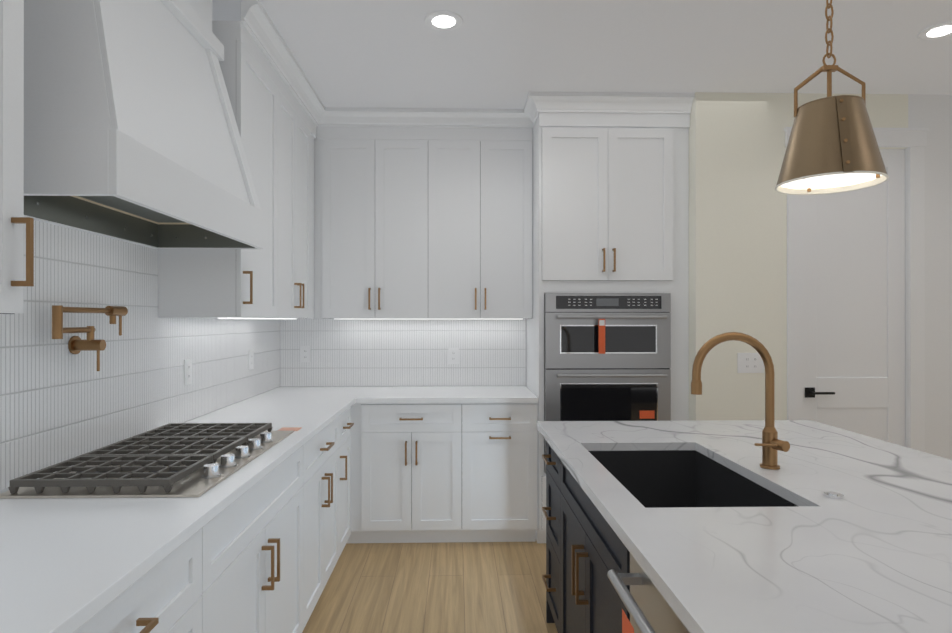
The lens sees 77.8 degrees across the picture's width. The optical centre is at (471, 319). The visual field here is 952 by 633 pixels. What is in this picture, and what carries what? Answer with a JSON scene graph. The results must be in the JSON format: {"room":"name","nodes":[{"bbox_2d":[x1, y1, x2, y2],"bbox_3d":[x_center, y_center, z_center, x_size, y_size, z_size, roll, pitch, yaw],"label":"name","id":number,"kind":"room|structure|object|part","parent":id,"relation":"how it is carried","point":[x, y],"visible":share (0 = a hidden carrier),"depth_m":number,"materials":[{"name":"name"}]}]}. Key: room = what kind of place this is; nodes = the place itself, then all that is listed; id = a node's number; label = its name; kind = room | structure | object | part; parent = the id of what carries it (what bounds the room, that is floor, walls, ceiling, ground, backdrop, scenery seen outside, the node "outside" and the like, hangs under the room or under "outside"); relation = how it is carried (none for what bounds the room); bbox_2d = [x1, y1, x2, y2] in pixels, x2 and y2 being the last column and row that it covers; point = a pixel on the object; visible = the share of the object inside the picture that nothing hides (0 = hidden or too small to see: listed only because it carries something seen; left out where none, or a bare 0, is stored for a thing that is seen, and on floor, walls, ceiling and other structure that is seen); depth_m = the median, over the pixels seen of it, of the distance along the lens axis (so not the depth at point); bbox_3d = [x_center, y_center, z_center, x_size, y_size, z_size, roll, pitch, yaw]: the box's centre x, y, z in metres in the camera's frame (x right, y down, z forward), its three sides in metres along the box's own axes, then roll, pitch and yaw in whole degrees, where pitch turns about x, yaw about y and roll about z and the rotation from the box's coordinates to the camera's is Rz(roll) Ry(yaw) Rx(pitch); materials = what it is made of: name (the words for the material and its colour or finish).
{"room":"kitchen","nodes":[
{"label":"kitchen","id":0,"kind":"room"},
{"bbox_2d":[294,138,526,386],"bbox_3d":[0.024,0.018,4.277,2.780,2.740,0.120,0,0,-1],"label":"wall","id":1,"kind":"structure","parent":0,"point":[330,386],"depth_m":4.19,"materials":[{"name":"white paint"}]},
{"bbox_2d":[297,123,332,318],"bbox_3d":[-1.136,-0.630,4.001,0.439,1.245,0.366,0,0,-1],"label":"upper cabinet","id":2,"kind":"object","parent":1,"relation":"attached to","point":[323,145],"depth_m":3.82,"materials":[{"name":"white paint"}]},
{"bbox_2d":[333,123,440,318],"bbox_3d":[-0.602,-0.630,4.015,0.747,1.245,0.366,0,0,-1],"label":"upper cabinet","id":3,"kind":"object","parent":1,"relation":"attached to","point":[422,213],"depth_m":3.84,"materials":[{"name":"white paint"}]},
{"bbox_2d":[280,319,525,386],"bbox_3d":[-0.481,0.233,4.197,1.742,0.478,0.010,0,0,-1],"label":"backsplash","id":4,"kind":"structure","parent":1,"relation":"attached to","point":[381,352],"depth_m":4.19,"materials":[{"name":"tile"}]},
{"bbox_2d":[300,346,310,361],"bbox_3d":[-1.174,0.243,4.170,0.072,0.116,0.007,0,0,-1],"label":"electrical outlet","id":5,"kind":"object","parent":4,"relation":"attached to","point":[305,353],"visible":1,"depth_m":4.17,"materials":[{"name":"white plastic"}]},
{"bbox_2d":[448,348,458,363],"bbox_3d":[-0.128,0.258,4.197,0.072,0.116,0.007,0,0,-1],"label":"electrical outlet","id":6,"kind":"object","parent":4,"relation":"attached to","point":[453,355],"visible":1,"depth_m":4.20,"materials":[{"name":"white plastic"}]},
{"bbox_2d":[441,123,532,318],"bbox_3d":[0.024,-0.630,4.031,0.740,1.245,0.366,0,0,-1],"label":"upper cabinet","id":7,"kind":"object","parent":1,"relation":"attached to","point":[486,168],"depth_m":3.85,"materials":[{"name":"white paint"}]},
{"bbox_2d":[302,541,557,632],"bbox_3d":[1.761,1.433,0.868,6.320,0.100,7.020,0,0,-1],"label":"floor","id":8,"kind":"structure","parent":0,"point":[469,587],"depth_m":3.02,"materials":[{"name":"brown wood"}]},
{"bbox_2d":[74,512,221,632],"bbox_3d":[-0.969,0.942,1.098,0.626,0.884,0.819,0,0,-1],"label":"base cabinet","id":9,"kind":"object","parent":8,"relation":"on","point":[182,593],"depth_m":1.34,"materials":[{"name":"white paint"}]},
{"bbox_2d":[0,386,363,632],"bbox_3d":[-0.974,0.486,1.889,0.660,0.030,4.597,0,0,-1],"label":"countertop","id":10,"kind":"structure","parent":9,"relation":"on","point":[70,565],"depth_m":1.32,"materials":[{"name":"white stone"}]},
{"bbox_2d":[0,423,293,498],"bbox_3d":[-1.000,0.449,2.010,0.533,0.043,0.910,0,0,-1],"label":"gas cooktop","id":11,"kind":"object","parent":10,"relation":"in","point":[183,460],"visible":1,"depth_m":1.78,"materials":[{"name":"metal"}]},
{"bbox_2d":[277,427,301,430],"bbox_3d":[-0.780,0.470,2.533,0.085,0.002,0.075,0,0,-1],"label":"card","id":12,"kind":"object","parent":10,"relation":"on","point":[290,428],"visible":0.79,"depth_m":2.52,"materials":[{"name":"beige paper"}]},
{"bbox_2d":[222,440,309,632],"bbox_3d":[-0.991,0.943,1.958,0.626,0.884,1.019,0,0,-1],"label":"base cabinet","id":13,"kind":"object","parent":8,"relation":"on","point":[263,555],"depth_m":1.97,"materials":[{"name":"white paint"}]},
{"bbox_2d":[310,411,345,615],"bbox_3d":[-1.012,0.944,2.774,0.626,0.884,0.847,0,0,-1],"label":"base cabinet","id":14,"kind":"object","parent":8,"relation":"on","point":[328,447],"depth_m":2.83,"materials":[{"name":"white paint"}]},
{"bbox_2d":[346,407,353,542],"bbox_3d":[-1.026,0.945,3.329,0.626,0.884,0.497,0,0,-1],"label":"base cabinet","id":15,"kind":"object","parent":8,"relation":"on","point":[348,412],"depth_m":3.45,"materials":[{"name":"white paint"}]},
{"bbox_2d":[347,403,370,542],"bbox_3d":[-0.985,0.946,3.873,0.735,0.884,0.626,0,0,-1],"label":"base cabinet","id":16,"kind":"object","parent":8,"relation":"on","point":[360,412],"depth_m":3.59,"materials":[{"name":"white paint"}]},
{"bbox_2d":[371,403,474,542],"bbox_3d":[-0.342,0.946,3.889,0.669,0.884,0.626,0,0,-1],"label":"base cabinet","id":17,"kind":"object","parent":8,"relation":"on","point":[439,472],"depth_m":3.58,"materials":[{"name":"white paint"}]},
{"bbox_2d":[360,386,537,402],"bbox_3d":[-0.148,0.488,3.885,1.091,0.030,0.647,0,0,-1],"label":"countertop","id":18,"kind":"structure","parent":17,"relation":"on","point":[370,394],"depth_m":3.73,"materials":[{"name":"white stone"}]},
{"bbox_2d":[475,403,536,541],"bbox_3d":[0.135,0.946,3.901,0.520,0.884,0.626,0,0,-1],"label":"base cabinet","id":19,"kind":"object","parent":8,"relation":"on","point":[505,433],"depth_m":3.60,"materials":[{"name":"white paint"}]},
{"bbox_2d":[542,441,553,622],"bbox_3d":[0.794,0.944,2.511,0.890,0.884,0.428,0,0,-1],"label":"base cabinet","id":20,"kind":"object","parent":8,"relation":"on","point":[548,458],"depth_m":2.62,"materials":[{"name":"black paint"}]},
{"bbox_2d":[554,452,613,632],"bbox_3d":[0.809,0.943,1.895,0.890,0.884,0.938,0,0,-1],"label":"base cabinet","id":21,"kind":"object","parent":8,"relation":"on","point":[586,550],"depth_m":1.94,"materials":[{"name":"black paint"}]},
{"bbox_2d":[524,92,694,542],"bbox_3d":[0.827,0.019,3.871,0.990,2.738,0.727,0,0,-1],"label":"tall cabinet","id":22,"kind":"object","parent":8,"relation":"on","point":[610,192],"visible":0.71,"depth_m":3.59,"materials":[{"name":"white paint"}]},
{"bbox_2d":[544,293,670,473],"bbox_3d":[0.818,0.385,3.824,0.760,1.089,0.644,0,0,-1],"label":"wall oven","id":23,"kind":"object","parent":22,"relation":"in","point":[607,356],"visible":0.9,"depth_m":3.56,"materials":[{"name":"metal"}]},
{"bbox_2d":[614,532,629,632],"bbox_3d":[0.829,0.942,1.131,0.890,0.884,0.727,0,0,-1],"label":"base cabinet","id":24,"kind":"object","parent":8,"relation":"on","point":[621,553],"depth_m":1.51,"materials":[{"name":"black paint"}]},
{"bbox_2d":[607,553,689,632],"bbox_3d":[0.639,0.885,1.125,0.650,0.754,0.586,0,0,-1],"label":"dishwasher","id":25,"kind":"object","parent":24,"relation":"in","point":[648,607],"visible":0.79,"depth_m":1.24,"materials":[{"name":"metal"}]},
{"bbox_2d":[537,420,951,632],"bbox_3d":[0.982,0.480,1.400,1.290,0.040,2.720,0,0,-1],"label":"countertop","id":26,"kind":"structure","parent":24,"relation":"on","point":[871,552],"depth_m":1.32,"materials":[{"name":"stone"}]},
{"bbox_2d":[589,450,796,507],"bbox_3d":[0.650,0.619,1.871,0.500,0.234,0.840,0,0,-1],"label":"undermount sink","id":27,"kind":"object","parent":26,"relation":"in","point":[666,478],"visible":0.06,"depth_m":2.26,"materials":[{"name":"black"}]},
{"bbox_2d":[691,332,789,469],"bbox_3d":[0.842,0.255,1.860,0.289,0.432,0.091,0,0,-1],"label":"gooseneck faucet","id":28,"kind":"object","parent":26,"relation":"on","point":[771,444],"visible":1,"depth_m":1.87,"materials":[{"name":"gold metal"}]},
{"bbox_3d":[0.963,0.465,1.569,0.048,0.009,0.048,0,0,-1],"label":"air switch button","id":29,"kind":"part","parent":26,"relation":"part of","materials":[{"name":"silver metal"}]},
{"bbox_2d":[212,0,951,127],"bbox_3d":[1.761,-1.387,0.872,6.320,0.060,7.020,0,0,-1],"label":"ceiling","id":30,"kind":"structure","parent":0,"point":[499,54],"depth_m":2.95,"materials":[{"name":"paint"}]},
{"bbox_2d":[424,10,462,30],"bbox_3d":[-0.126,-1.350,2.670,0.176,0.008,0.176,0,0,-1],"label":"recessed light","id":31,"kind":"object","parent":30,"relation":"in","point":[442,20],"visible":1,"depth_m":2.66,"materials":[{"name":"white paint"}]},
{"bbox_2d":[775,0,888,194],"bbox_3d":[0.977,-0.861,1.611,0.265,0.986,0.267,0,0,-1],"label":"pendant light","id":32,"kind":"object","parent":30,"relation":"hanging from","point":[832,146],"visible":1,"depth_m":1.54,"materials":[{"name":"gold metal"}]},
{"bbox_2d":[917,21,951,39],"bbox_3d":[2.193,-1.350,2.758,0.176,0.008,0.176,0,0,-1],"label":"recessed light","id":33,"kind":"object","parent":30,"relation":"in","point":[939,30],"visible":1,"depth_m":2.76,"materials":[{"name":"white paint"}]},
{"bbox_2d":[689,92,951,459],"bbox_3d":[3.091,0.017,3.625,3.520,2.740,0.140,0,0,-1],"label":"wall","id":34,"kind":"structure","parent":0,"point":[737,239],"depth_m":3.52,"materials":[{"name":"paint"}]},
{"bbox_2d":[737,353,763,372],"bbox_3d":[1.663,0.257,3.514,0.160,0.120,0.007,0,0,-1],"label":"switch plate","id":35,"kind":"object","parent":34,"relation":"attached to","point":[750,363],"visible":0.98,"depth_m":3.51,"materials":[{"name":"white plastic"}]},
{"bbox_2d":[803,149,904,446],"bbox_3d":[2.294,0.174,3.549,0.647,2.409,0.090,0,0,-1],"label":"door","id":36,"kind":"structure","parent":34,"relation":"in","point":[854,311],"depth_m":3.56,"materials":[{"name":"white paint"}]},
{"bbox_2d":[784,127,928,451],"bbox_3d":[2.295,0.122,3.519,0.861,2.529,0.030,0,0,-1],"label":"door frame","id":37,"kind":"structure","parent":34,"relation":"attached to","point":[914,140],"depth_m":3.52,"materials":[{"name":"white paint"}]},
{"bbox_3d":[-1.338,0.013,0.791,0.120,2.740,7.020,0,0,-1],"label":"wall","id":38,"kind":"structure","parent":0,"visible":0},
{"bbox_2d":[0,0,33,313],"bbox_3d":[-1.064,-0.683,0.712,0.420,1.342,1.045,0,0,-1],"label":"upper cabinet","id":39,"kind":"object","parent":38,"relation":"attached to","point":[13,221],"visible":1,"depth_m":1.20,"materials":[{"name":"white paint"}]},
{"bbox_2d":[0,220,279,490],"bbox_3d":[-1.299,0.088,1.875,0.010,0.762,4.586,0,0,-1],"label":"backsplash","id":40,"kind":"structure","parent":38,"relation":"attached to","point":[59,402],"depth_m":2.08,"materials":[{"name":"tile"}]},
{"bbox_2d":[52,305,127,370],"bbox_3d":[-1.247,0.060,1.910,0.094,0.215,0.320,0,0,-1],"label":"pot filler","id":41,"kind":"object","parent":40,"relation":"attached to","point":[76,344],"visible":1,"depth_m":1.91,"materials":[{"name":"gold metal"}]},
{"bbox_2d":[184,359,191,384],"bbox_3d":[-1.312,0.241,2.732,0.007,0.116,0.072,0,0,-1],"label":"electrical outlet","id":42,"kind":"object","parent":40,"relation":"attached to","point":[187,371],"visible":1,"depth_m":2.72,"materials":[{"name":"white plastic"}]},
{"bbox_2d":[249,350,253,369],"bbox_3d":[-1.333,0.242,3.572,0.007,0.116,0.072,0,0,-1],"label":"electrical outlet","id":43,"kind":"object","parent":40,"relation":"attached to","point":[251,359],"visible":1,"depth_m":3.56,"materials":[{"name":"white plastic"}]},
{"bbox_2d":[24,0,264,248],"bbox_3d":[-1.079,-0.824,1.929,0.453,1.058,1.080,0,0,-1],"label":"range hood","id":44,"kind":"object","parent":38,"relation":"attached to","point":[131,133],"visible":0.96,"depth_m":1.68,"materials":[{"name":"white paint"}]},
{"bbox_2d":[158,16,285,318],"bbox_3d":[-1.151,-0.632,2.759,0.350,1.245,0.573,0,0,-1],"label":"upper cabinet","id":45,"kind":"object","parent":38,"relation":"attached to","point":[277,129],"depth_m":2.58,"materials":[{"name":"white paint"}]},
{"bbox_2d":[286,80,313,318],"bbox_3d":[-1.165,-0.631,3.298,0.350,1.245,0.739,0,0,-1],"label":"upper cabinet","id":46,"kind":"object","parent":38,"relation":"attached to","point":[299,123],"depth_m":3.38,"materials":[{"name":"white paint"}]}
]}

